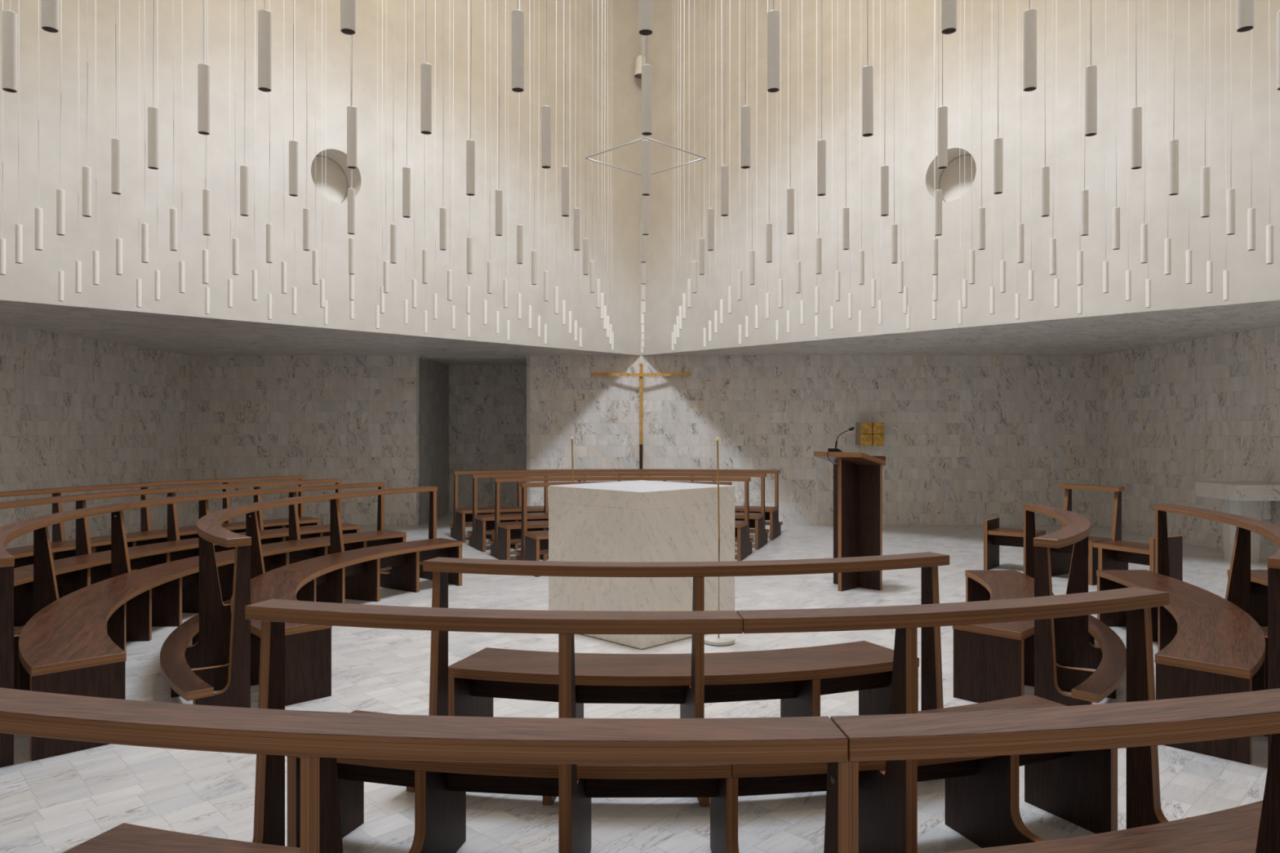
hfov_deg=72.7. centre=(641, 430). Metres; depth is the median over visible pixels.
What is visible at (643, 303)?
pendant lamp
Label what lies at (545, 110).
pendant lamp
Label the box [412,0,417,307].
pendant lamp
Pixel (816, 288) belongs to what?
pendant lamp
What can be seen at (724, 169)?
pendant lamp
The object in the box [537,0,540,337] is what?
pendant lamp
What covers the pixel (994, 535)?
bench
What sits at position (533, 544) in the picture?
pew
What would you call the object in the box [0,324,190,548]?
wall
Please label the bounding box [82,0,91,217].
pendant lamp
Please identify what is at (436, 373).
wall
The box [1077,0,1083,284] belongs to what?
pendant lamp
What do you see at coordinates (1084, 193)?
pendant lamp
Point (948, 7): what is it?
pendant lamp
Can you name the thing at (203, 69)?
pendant lamp
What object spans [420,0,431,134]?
pendant lamp
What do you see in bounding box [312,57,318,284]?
pendant lamp
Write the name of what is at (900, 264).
pendant lamp
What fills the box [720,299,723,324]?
pendant lamp
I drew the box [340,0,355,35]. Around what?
pendant lamp
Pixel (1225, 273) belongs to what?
pendant lamp
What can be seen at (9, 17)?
pendant lamp
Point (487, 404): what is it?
wall
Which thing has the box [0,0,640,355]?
wall
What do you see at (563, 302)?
pendant lamp
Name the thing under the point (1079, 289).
pendant lamp
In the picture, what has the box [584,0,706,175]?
frame
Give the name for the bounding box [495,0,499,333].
pendant lamp
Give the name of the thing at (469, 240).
pendant lamp
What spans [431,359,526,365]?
ceiling
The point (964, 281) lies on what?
pendant lamp
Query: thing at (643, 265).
pendant lamp
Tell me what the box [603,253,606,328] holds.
pendant lamp
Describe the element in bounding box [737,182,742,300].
pendant lamp
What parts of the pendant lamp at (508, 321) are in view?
lamp shade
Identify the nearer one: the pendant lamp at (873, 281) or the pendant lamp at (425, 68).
the pendant lamp at (425, 68)
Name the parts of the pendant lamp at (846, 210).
lamp shade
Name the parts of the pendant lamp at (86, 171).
lamp shade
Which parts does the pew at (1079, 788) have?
post, backrest rail, seat, post, post, seat, backrest rail, post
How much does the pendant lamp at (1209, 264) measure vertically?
7.143 m
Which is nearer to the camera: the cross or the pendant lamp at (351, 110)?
the pendant lamp at (351, 110)
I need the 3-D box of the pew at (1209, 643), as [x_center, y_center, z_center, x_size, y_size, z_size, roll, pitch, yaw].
[3.276,0.977,4.956,0.982,0.886,3.142,0,0,22]
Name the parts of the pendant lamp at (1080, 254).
lamp shade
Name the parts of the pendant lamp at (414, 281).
lamp shade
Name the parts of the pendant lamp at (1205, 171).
lamp shade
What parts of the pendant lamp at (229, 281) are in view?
lamp shade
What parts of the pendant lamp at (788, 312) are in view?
lamp shade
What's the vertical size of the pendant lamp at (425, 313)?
7.143 m
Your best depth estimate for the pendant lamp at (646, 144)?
4.13 m
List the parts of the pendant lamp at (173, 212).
lamp shade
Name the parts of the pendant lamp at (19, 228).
lamp shade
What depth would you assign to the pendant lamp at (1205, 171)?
4.56 m
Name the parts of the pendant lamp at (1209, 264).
lamp shade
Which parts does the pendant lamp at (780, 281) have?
lamp shade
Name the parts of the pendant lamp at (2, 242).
lamp shade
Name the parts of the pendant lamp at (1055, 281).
lamp shade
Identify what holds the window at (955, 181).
in the wall at (1251, 279)
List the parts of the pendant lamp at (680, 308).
lamp shade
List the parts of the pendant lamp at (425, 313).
lamp shade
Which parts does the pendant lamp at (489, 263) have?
lamp shade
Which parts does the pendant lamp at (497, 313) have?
lamp shade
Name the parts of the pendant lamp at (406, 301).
lamp shade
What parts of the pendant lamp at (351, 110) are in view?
lamp shade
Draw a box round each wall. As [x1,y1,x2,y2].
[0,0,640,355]
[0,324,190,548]
[190,355,1097,524]
[424,359,448,522]
[448,365,526,512]
[640,0,1279,355]
[1097,325,1279,559]
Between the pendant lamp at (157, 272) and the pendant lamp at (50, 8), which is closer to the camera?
the pendant lamp at (50, 8)
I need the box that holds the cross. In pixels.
[591,363,691,476]
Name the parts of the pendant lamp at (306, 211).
lamp shade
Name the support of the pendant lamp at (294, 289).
hanging from the ceiling
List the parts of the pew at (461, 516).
post, seat, post, backrest rail, backrest rail, seat, post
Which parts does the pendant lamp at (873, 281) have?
lamp shade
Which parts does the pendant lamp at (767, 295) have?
lamp shade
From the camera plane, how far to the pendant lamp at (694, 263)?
7.10 m
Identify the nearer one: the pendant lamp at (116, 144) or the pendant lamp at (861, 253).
the pendant lamp at (116, 144)
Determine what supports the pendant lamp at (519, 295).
hanging from the ceiling
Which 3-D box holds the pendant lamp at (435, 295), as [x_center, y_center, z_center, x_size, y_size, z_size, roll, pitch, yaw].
[-2.087,-4.701,8.823,0.041,7.143,0.041,0,0,0]
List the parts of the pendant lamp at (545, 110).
lamp shade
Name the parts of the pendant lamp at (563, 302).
lamp shade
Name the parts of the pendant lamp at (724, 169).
lamp shade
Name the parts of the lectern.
panel, panel, panel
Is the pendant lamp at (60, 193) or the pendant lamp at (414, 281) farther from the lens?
the pendant lamp at (414, 281)
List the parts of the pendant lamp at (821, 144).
lamp shade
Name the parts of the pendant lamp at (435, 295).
lamp shade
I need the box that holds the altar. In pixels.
[548,480,734,648]
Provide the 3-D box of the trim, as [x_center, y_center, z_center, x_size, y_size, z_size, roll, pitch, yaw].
[-2.527,0.145,13.098,1.710,2.549,0.024,0,0,0]
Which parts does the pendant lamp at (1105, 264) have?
lamp shade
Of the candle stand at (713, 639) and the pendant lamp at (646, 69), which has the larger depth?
the candle stand at (713, 639)
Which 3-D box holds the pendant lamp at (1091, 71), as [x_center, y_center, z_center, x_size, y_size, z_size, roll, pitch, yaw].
[1.710,-4.696,3.310,0.041,7.143,0.041,0,0,0]
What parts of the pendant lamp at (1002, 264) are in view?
lamp shade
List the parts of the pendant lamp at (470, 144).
lamp shade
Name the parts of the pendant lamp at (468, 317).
lamp shade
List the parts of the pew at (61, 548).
post, backrest rail, post, seat, post, post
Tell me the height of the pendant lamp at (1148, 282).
7.143 m
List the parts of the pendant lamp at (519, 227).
lamp shade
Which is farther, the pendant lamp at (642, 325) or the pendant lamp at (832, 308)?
the pendant lamp at (642, 325)
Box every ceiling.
[0,299,1279,355]
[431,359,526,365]
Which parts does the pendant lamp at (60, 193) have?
lamp shade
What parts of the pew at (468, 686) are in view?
post, seat, backrest rail, post, post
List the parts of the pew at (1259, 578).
seat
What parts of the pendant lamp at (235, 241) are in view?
lamp shade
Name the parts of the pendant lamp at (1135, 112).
lamp shade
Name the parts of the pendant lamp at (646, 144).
lamp shade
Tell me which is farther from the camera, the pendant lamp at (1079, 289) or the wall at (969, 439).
the wall at (969, 439)
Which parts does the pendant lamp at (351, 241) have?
lamp shade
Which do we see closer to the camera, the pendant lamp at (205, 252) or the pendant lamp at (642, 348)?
the pendant lamp at (205, 252)
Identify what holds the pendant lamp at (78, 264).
hanging from the ceiling
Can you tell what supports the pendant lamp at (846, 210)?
hanging from the ceiling
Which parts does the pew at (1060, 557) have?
panel, seat, backrest rail, panel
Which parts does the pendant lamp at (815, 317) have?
lamp shade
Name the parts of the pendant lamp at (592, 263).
lamp shade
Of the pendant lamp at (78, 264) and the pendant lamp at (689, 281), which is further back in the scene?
the pendant lamp at (689, 281)
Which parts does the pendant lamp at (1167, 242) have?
lamp shade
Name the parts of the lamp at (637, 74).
lamp shade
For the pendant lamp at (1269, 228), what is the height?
7.143 m
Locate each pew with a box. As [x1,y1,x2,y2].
[0,475,320,568]
[0,478,359,626]
[0,482,406,767]
[0,687,1279,852]
[160,486,462,707]
[244,586,1189,852]
[406,551,949,807]
[448,469,782,542]
[466,472,768,552]
[488,476,754,560]
[513,480,735,577]
[952,503,1126,706]
[1038,484,1124,585]
[1096,503,1279,764]
[1227,569,1267,626]
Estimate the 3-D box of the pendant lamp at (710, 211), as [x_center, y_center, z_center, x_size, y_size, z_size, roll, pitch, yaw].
[0.433,-4.695,5.424,0.041,7.143,0.041,0,0,0]
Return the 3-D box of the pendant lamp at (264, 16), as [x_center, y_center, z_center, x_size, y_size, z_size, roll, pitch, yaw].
[-1.246,-4.700,2.882,0.041,7.143,0.041,0,0,0]
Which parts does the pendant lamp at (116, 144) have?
lamp shade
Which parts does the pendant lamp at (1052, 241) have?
lamp shade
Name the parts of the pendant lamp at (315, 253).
lamp shade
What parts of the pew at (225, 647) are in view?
post, post, backrest rail, post, seat, backrest rail, post, seat, post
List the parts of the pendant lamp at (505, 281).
lamp shade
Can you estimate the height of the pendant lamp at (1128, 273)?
7.143 m
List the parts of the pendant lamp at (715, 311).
lamp shade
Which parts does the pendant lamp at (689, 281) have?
lamp shade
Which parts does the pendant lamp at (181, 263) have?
lamp shade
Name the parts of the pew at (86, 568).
seat, post, backrest rail, post, seat, post, backrest rail, post, seat, post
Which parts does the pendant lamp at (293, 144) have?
lamp shade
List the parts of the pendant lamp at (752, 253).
lamp shade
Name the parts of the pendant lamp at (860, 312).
lamp shade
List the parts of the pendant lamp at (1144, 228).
lamp shade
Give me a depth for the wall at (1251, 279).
9.66 m
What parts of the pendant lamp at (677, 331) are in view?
lamp shade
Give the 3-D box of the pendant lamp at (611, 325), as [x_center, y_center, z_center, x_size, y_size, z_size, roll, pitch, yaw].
[-0.398,-4.699,11.360,0.041,7.143,0.041,0,0,0]
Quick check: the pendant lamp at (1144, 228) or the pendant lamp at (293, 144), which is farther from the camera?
the pendant lamp at (1144, 228)
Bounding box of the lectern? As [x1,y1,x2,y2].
[813,451,885,591]
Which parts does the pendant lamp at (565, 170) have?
lamp shade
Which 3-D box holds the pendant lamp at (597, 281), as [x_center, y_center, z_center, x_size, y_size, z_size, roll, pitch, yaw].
[-0.394,-4.696,7.970,0.041,7.143,0.041,0,0,0]
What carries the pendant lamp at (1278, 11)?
hanging from the ceiling
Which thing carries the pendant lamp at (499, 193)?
hanging from the ceiling
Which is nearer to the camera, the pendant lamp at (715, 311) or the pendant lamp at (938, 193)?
the pendant lamp at (938, 193)
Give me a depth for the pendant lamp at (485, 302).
9.24 m
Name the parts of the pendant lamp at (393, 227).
lamp shade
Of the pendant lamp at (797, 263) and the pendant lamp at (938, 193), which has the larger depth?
the pendant lamp at (797, 263)
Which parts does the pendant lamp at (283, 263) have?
lamp shade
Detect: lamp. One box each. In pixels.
[0,0,5,275]
[2,0,17,93]
[15,0,22,263]
[35,0,42,250]
[41,0,58,32]
[56,0,65,235]
[58,0,64,301]
[75,0,81,293]
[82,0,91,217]
[93,0,98,284]
[111,0,121,194]
[115,0,122,275]
[136,0,142,307]
[141,26,148,262]
[147,0,158,169]
[155,169,159,300]
[169,0,177,251]
[179,0,184,293]
[197,0,209,134]
[202,12,210,235]
[202,37,208,284]
[204,0,209,314]
[227,126,232,307]
[232,0,239,275]
[240,0,248,216]
[252,0,257,300]
[257,0,271,92]
[266,0,272,262]
[267,0,271,319]
[281,76,286,293]
[288,0,297,196]
[292,287,297,314]
[302,4,310,250]
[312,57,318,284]
[320,106,324,307]
[324,300,328,324]
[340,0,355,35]
[346,35,356,168]
[347,57,355,234]
[348,35,354,274]
[349,274,354,300]
[350,181,354,319]
[375,0,379,328]
[380,0,384,313]
[383,13,388,293]
[390,0,396,263]
[402,0,410,217]
[404,0,408,324]
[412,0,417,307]
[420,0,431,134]
[422,0,427,284]
[423,44,427,333]
[433,0,437,319]
[440,0,446,250]
[447,270,452,300]
[451,0,455,328]
[466,0,470,313]
[466,0,475,195]
[466,96,470,337]
[466,226,472,274]
[483,0,487,324]
[487,0,492,293]
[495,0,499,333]
[495,0,502,235]
[503,0,507,307]
[506,139,510,341]
[511,0,524,92]
[516,0,523,264]
[517,217,521,319]
[528,123,531,328]
[531,0,537,284]
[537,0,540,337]
[541,0,551,168]
[543,0,546,344]
[543,257,548,301]
[554,0,558,314]
[561,0,568,217]
[561,58,565,324]
[568,92,571,333]
[573,13,580,250]
[573,320,577,341]
[578,272,582,346]
[582,74,588,275]
[590,0,595,293]
[595,35,600,307]
[600,0,604,319]
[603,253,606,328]
[606,0,609,337]
[608,324,612,344]
[611,0,613,350]
[634,35,645,79]
[638,0,653,35]
[640,35,643,353]
[640,135,646,262]
[640,262,646,284]
[640,284,645,301]
[640,300,644,324]
[640,324,644,333]
[640,333,644,340]
[641,35,650,195]
[641,35,652,135]
[641,135,648,235]
[641,300,645,313]
[671,153,674,351]
[673,324,676,344]
[675,0,679,337]
[678,12,682,329]
[682,0,686,319]
[687,0,691,307]
[692,0,697,293]
[698,0,704,275]
[702,328,706,346]
[707,0,714,250]
[708,0,711,341]
[714,258,717,333]
[720,106,728,216]
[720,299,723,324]
[728,206,732,313]
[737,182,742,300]
[738,0,741,344]
[740,0,750,168]
[745,315,748,337]
[749,98,755,284]
[755,249,758,328]
[765,0,769,319]
[765,0,772,262]
[767,0,779,92]
[775,198,778,340]
[777,164,782,307]
[786,0,790,333]
[786,0,794,234]
[795,127,800,293]
[800,0,804,324]
[814,3,818,314]
[814,206,817,337]
[815,0,821,274]
[817,0,826,195]
[830,0,834,329]
[835,4,839,301]
[842,0,848,249]
[848,0,852,319]
[857,109,862,333]
[858,0,864,284]
[862,0,873,137]
[871,204,875,307]
[878,0,882,324]
[880,1,888,216]
[891,0,897,263]
[897,0,903,293]
[902,142,907,314]
[906,0,910,328]
[932,0,936,319]
[932,0,937,275]
[933,1,937,301]
[934,0,942,235]
[937,33,947,168]
[941,0,956,34]
[958,230,962,324]
[962,44,967,307]
[968,106,974,284]
[977,0,985,249]
[990,267,994,314]
[993,0,1002,194]
[1000,0,1005,293]
[1015,8,1019,319]
[1017,0,1023,262]
[1022,0,1036,91]
[1028,91,1033,300]
[1040,0,1049,217]
[1049,0,1056,275]
[1053,0,1058,307]
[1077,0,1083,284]
[1077,202,1082,314]
[1080,0,1088,235]
[1084,0,1097,136]
[1102,0,1108,293]
[1112,14,1119,249]
[1125,0,1131,301]
[1130,0,1142,169]
[1140,0,1147,263]
[1145,0,1151,307]
[1164,0,1171,275]
[1168,0,1178,195]
[1186,0,1191,284]
[1200,0,1209,217]
[1206,72,1212,293]
[1222,0,1228,300]
[1226,0,1235,235]
[1236,0,1253,32]
[1247,29,1255,250]
[1266,0,1273,264]
[1276,9,1279,90]
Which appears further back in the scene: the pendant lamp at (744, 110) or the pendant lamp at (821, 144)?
the pendant lamp at (821, 144)
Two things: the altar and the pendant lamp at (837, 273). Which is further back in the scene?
the pendant lamp at (837, 273)
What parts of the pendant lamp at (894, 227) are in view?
lamp shade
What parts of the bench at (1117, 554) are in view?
leg, seat, arm panel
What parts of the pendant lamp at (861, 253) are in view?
lamp shade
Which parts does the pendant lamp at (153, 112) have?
lamp shade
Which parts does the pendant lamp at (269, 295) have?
lamp shade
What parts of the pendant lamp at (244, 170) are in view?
lamp shade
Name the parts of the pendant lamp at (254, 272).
lamp shade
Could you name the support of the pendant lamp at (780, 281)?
hanging from the ceiling
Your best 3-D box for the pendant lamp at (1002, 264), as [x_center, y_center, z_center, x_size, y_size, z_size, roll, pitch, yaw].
[2.958,-4.701,7.118,0.041,7.143,0.041,0,0,0]
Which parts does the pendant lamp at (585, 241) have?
lamp shade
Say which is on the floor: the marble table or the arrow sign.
the marble table
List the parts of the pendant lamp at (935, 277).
lamp shade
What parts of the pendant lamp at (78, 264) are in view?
lamp shade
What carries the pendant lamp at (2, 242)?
hanging from the ceiling
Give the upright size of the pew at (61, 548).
0.886 m
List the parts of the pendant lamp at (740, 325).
lamp shade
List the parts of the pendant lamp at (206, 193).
lamp shade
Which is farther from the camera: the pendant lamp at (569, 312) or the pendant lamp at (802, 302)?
the pendant lamp at (569, 312)
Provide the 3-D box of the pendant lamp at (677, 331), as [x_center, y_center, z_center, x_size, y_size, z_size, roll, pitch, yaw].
[0.443,-4.694,10.509,0.041,7.143,0.041,0,0,0]
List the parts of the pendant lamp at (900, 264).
lamp shade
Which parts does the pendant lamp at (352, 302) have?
lamp shade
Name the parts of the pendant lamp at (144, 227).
lamp shade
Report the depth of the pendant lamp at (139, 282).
7.97 m
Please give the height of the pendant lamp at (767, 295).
7.143 m
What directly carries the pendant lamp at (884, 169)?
hanging from the ceiling
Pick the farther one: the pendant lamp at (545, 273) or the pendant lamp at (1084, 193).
the pendant lamp at (545, 273)
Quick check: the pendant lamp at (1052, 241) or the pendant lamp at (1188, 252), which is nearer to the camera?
the pendant lamp at (1052, 241)
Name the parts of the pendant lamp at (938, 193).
lamp shade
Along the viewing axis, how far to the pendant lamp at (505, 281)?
7.97 m
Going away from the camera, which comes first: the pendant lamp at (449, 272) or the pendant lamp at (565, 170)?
the pendant lamp at (565, 170)
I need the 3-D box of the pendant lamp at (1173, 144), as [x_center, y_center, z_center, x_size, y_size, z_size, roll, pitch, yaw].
[2.539,-4.697,4.150,0.041,7.143,0.041,0,0,0]
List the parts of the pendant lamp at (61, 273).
lamp shade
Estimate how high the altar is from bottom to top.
1.022 m
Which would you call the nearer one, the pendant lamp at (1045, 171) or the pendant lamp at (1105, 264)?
the pendant lamp at (1045, 171)
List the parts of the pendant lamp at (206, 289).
lamp shade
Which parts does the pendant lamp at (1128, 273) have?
lamp shade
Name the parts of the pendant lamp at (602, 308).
lamp shade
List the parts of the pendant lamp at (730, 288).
lamp shade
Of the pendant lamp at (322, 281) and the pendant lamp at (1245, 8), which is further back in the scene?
the pendant lamp at (322, 281)
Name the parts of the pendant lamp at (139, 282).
lamp shade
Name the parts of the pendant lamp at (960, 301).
lamp shade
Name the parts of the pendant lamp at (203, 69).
lamp shade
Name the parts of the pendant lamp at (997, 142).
lamp shade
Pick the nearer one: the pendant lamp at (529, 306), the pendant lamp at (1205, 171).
the pendant lamp at (1205, 171)
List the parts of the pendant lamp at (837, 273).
lamp shade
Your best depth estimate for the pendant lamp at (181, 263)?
7.12 m
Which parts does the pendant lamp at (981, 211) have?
lamp shade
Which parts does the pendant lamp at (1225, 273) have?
lamp shade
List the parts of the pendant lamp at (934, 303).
lamp shade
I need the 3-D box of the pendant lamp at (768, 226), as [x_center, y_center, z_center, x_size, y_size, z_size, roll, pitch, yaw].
[0.860,-4.703,5.849,0.041,7.143,0.041,0,0,0]
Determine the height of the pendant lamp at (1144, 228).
7.143 m
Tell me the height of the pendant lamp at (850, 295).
7.143 m
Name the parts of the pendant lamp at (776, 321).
lamp shade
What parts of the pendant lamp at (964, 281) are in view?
lamp shade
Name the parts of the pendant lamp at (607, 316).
lamp shade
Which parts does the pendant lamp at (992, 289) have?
lamp shade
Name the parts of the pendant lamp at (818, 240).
lamp shade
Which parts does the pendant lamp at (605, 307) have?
lamp shade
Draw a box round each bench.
[983,517,1045,569]
[1093,535,1182,581]
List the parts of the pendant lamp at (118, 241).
lamp shade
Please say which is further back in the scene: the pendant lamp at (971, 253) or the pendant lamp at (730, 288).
the pendant lamp at (730, 288)
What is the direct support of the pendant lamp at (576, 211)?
hanging from the ceiling
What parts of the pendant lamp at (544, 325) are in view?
lamp shade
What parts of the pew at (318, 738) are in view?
seat, post, backrest rail, post, backrest rail, seat, post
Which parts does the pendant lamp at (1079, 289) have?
lamp shade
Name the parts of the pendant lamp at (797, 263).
lamp shade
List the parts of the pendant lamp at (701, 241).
lamp shade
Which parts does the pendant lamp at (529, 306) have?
lamp shade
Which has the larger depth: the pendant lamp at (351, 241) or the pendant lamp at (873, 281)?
the pendant lamp at (873, 281)
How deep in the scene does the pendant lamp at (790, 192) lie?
4.99 m
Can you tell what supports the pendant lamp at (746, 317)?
hanging from the ceiling
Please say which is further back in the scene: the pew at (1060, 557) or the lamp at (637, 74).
the lamp at (637, 74)
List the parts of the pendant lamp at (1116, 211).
lamp shade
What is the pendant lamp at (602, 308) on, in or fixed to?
hanging from the ceiling
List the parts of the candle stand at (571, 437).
rod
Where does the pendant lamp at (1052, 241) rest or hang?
hanging from the ceiling
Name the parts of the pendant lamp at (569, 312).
lamp shade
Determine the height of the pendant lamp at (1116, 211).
7.143 m
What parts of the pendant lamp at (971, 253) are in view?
lamp shade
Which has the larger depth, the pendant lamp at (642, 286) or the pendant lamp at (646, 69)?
the pendant lamp at (642, 286)
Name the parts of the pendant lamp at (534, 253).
lamp shade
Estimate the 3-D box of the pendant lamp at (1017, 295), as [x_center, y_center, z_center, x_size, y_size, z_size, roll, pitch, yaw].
[3.808,-4.700,8.810,0.041,7.143,0.041,0,0,0]
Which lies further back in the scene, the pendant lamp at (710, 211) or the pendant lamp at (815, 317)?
the pendant lamp at (815, 317)
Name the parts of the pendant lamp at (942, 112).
lamp shade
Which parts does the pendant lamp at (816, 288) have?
lamp shade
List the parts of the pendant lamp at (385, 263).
lamp shade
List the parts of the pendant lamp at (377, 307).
lamp shade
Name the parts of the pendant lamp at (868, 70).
lamp shade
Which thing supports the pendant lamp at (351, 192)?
hanging from the ceiling
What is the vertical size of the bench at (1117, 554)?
0.505 m
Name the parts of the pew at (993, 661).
seat, post, backrest rail, post, post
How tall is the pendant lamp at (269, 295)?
7.143 m
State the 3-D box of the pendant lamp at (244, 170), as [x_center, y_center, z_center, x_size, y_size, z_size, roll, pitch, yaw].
[-2.085,-4.702,4.573,0.041,7.143,0.041,0,0,0]
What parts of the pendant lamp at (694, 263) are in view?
lamp shade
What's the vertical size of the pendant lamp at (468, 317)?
7.143 m
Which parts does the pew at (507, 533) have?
post, backrest rail, seat, post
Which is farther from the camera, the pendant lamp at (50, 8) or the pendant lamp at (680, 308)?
the pendant lamp at (680, 308)
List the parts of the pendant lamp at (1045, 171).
lamp shade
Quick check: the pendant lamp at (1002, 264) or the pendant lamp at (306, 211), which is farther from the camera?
the pendant lamp at (1002, 264)
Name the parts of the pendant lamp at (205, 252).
lamp shade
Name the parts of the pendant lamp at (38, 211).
lamp shade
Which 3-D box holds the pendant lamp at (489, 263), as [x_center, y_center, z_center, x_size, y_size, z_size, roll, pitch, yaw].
[-1.238,-4.694,7.121,0.041,7.143,0.041,0,0,0]
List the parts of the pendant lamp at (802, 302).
lamp shade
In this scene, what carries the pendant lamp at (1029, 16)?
hanging from the ceiling
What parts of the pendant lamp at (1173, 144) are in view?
lamp shade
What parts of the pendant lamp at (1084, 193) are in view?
lamp shade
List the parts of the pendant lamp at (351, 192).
lamp shade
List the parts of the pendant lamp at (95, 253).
lamp shade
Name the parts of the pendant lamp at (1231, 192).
lamp shade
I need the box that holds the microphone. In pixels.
[826,426,854,466]
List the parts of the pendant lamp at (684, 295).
lamp shade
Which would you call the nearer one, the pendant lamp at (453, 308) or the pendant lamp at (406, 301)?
the pendant lamp at (406, 301)
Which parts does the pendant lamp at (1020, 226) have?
lamp shade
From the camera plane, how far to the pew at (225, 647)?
5.24 m
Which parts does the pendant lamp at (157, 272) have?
lamp shade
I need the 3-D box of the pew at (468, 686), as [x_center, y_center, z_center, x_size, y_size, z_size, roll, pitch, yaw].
[0.210,0.977,3.691,2.360,0.886,0.901,0,0,-4]
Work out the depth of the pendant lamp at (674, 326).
11.35 m
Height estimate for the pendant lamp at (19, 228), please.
7.143 m
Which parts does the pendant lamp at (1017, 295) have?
lamp shade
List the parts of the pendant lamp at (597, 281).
lamp shade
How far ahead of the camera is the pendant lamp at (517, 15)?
2.86 m
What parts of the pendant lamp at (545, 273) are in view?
lamp shade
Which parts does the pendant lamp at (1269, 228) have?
lamp shade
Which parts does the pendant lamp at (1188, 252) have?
lamp shade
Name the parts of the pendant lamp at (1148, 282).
lamp shade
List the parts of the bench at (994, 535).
arm panel, seat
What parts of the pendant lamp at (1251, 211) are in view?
lamp shade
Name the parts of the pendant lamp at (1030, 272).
lamp shade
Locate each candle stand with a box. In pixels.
[564,434,580,484]
[704,435,734,645]
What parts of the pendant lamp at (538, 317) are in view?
lamp shade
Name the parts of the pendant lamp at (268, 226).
lamp shade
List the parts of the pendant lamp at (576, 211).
lamp shade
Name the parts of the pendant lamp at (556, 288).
lamp shade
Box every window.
[311,155,346,202]
[939,155,976,201]
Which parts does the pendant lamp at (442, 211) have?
lamp shade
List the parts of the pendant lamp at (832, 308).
lamp shade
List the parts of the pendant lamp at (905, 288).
lamp shade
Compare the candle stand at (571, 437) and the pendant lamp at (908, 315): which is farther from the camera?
the pendant lamp at (908, 315)
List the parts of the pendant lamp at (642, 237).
lamp shade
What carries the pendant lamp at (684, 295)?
hanging from the ceiling
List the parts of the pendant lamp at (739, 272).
lamp shade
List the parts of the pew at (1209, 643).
post, seat, post, seat, backrest rail, post, backrest rail, post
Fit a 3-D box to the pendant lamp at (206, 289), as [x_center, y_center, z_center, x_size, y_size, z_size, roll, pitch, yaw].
[-4.179,-4.694,8.386,0.041,7.143,0.041,0,0,0]
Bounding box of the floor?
[0,512,1267,852]
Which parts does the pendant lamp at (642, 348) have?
lamp shade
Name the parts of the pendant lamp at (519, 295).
lamp shade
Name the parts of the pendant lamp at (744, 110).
lamp shade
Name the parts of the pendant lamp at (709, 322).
lamp shade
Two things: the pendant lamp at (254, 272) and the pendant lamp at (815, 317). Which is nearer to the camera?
the pendant lamp at (254, 272)
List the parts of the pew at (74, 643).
post, post, backrest rail, post, seat, post, post, backrest rail, seat, post, post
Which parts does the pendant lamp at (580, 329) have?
lamp shade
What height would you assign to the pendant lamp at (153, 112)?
7.143 m
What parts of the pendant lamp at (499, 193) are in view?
lamp shade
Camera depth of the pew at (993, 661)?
4.60 m
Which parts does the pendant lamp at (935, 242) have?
lamp shade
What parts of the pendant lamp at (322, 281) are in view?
lamp shade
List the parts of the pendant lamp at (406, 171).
lamp shade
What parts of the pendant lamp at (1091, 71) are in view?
lamp shade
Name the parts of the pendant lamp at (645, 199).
lamp shade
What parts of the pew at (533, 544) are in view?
post, seat, backrest rail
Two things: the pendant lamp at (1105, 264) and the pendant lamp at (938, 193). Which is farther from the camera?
the pendant lamp at (1105, 264)
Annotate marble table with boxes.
[1195,481,1279,562]
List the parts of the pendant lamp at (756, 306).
lamp shade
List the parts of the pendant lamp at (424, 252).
lamp shade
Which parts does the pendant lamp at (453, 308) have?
lamp shade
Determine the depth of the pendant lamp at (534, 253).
6.69 m
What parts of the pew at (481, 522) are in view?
post, seat, backrest rail, post, backrest rail, seat, post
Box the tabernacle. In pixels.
[855,422,884,445]
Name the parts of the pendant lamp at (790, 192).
lamp shade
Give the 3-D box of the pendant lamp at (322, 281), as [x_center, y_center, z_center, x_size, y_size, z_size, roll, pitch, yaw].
[-2.916,-4.698,7.964,0.041,7.143,0.041,0,0,0]
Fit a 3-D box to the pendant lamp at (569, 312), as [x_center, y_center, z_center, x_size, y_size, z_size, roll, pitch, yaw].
[-0.825,-4.695,10.086,0.041,7.143,0.041,0,0,0]
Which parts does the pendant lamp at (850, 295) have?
lamp shade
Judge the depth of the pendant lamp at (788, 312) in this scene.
10.09 m
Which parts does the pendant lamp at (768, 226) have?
lamp shade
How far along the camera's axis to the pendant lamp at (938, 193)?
4.99 m
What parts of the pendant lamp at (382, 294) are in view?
lamp shade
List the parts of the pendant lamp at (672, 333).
lamp shade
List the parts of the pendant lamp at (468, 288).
lamp shade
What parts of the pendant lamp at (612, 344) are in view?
lamp shade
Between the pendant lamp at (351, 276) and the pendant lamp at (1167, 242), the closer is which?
the pendant lamp at (1167, 242)
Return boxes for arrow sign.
[404,377,415,388]
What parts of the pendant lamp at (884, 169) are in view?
lamp shade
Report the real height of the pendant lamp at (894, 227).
7.143 m
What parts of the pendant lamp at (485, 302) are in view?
lamp shade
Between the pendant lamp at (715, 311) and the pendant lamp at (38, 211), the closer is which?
the pendant lamp at (38, 211)
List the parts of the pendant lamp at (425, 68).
lamp shade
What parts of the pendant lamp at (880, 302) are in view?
lamp shade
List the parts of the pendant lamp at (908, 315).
lamp shade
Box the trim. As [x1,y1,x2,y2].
[416,355,529,524]
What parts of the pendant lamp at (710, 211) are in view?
lamp shade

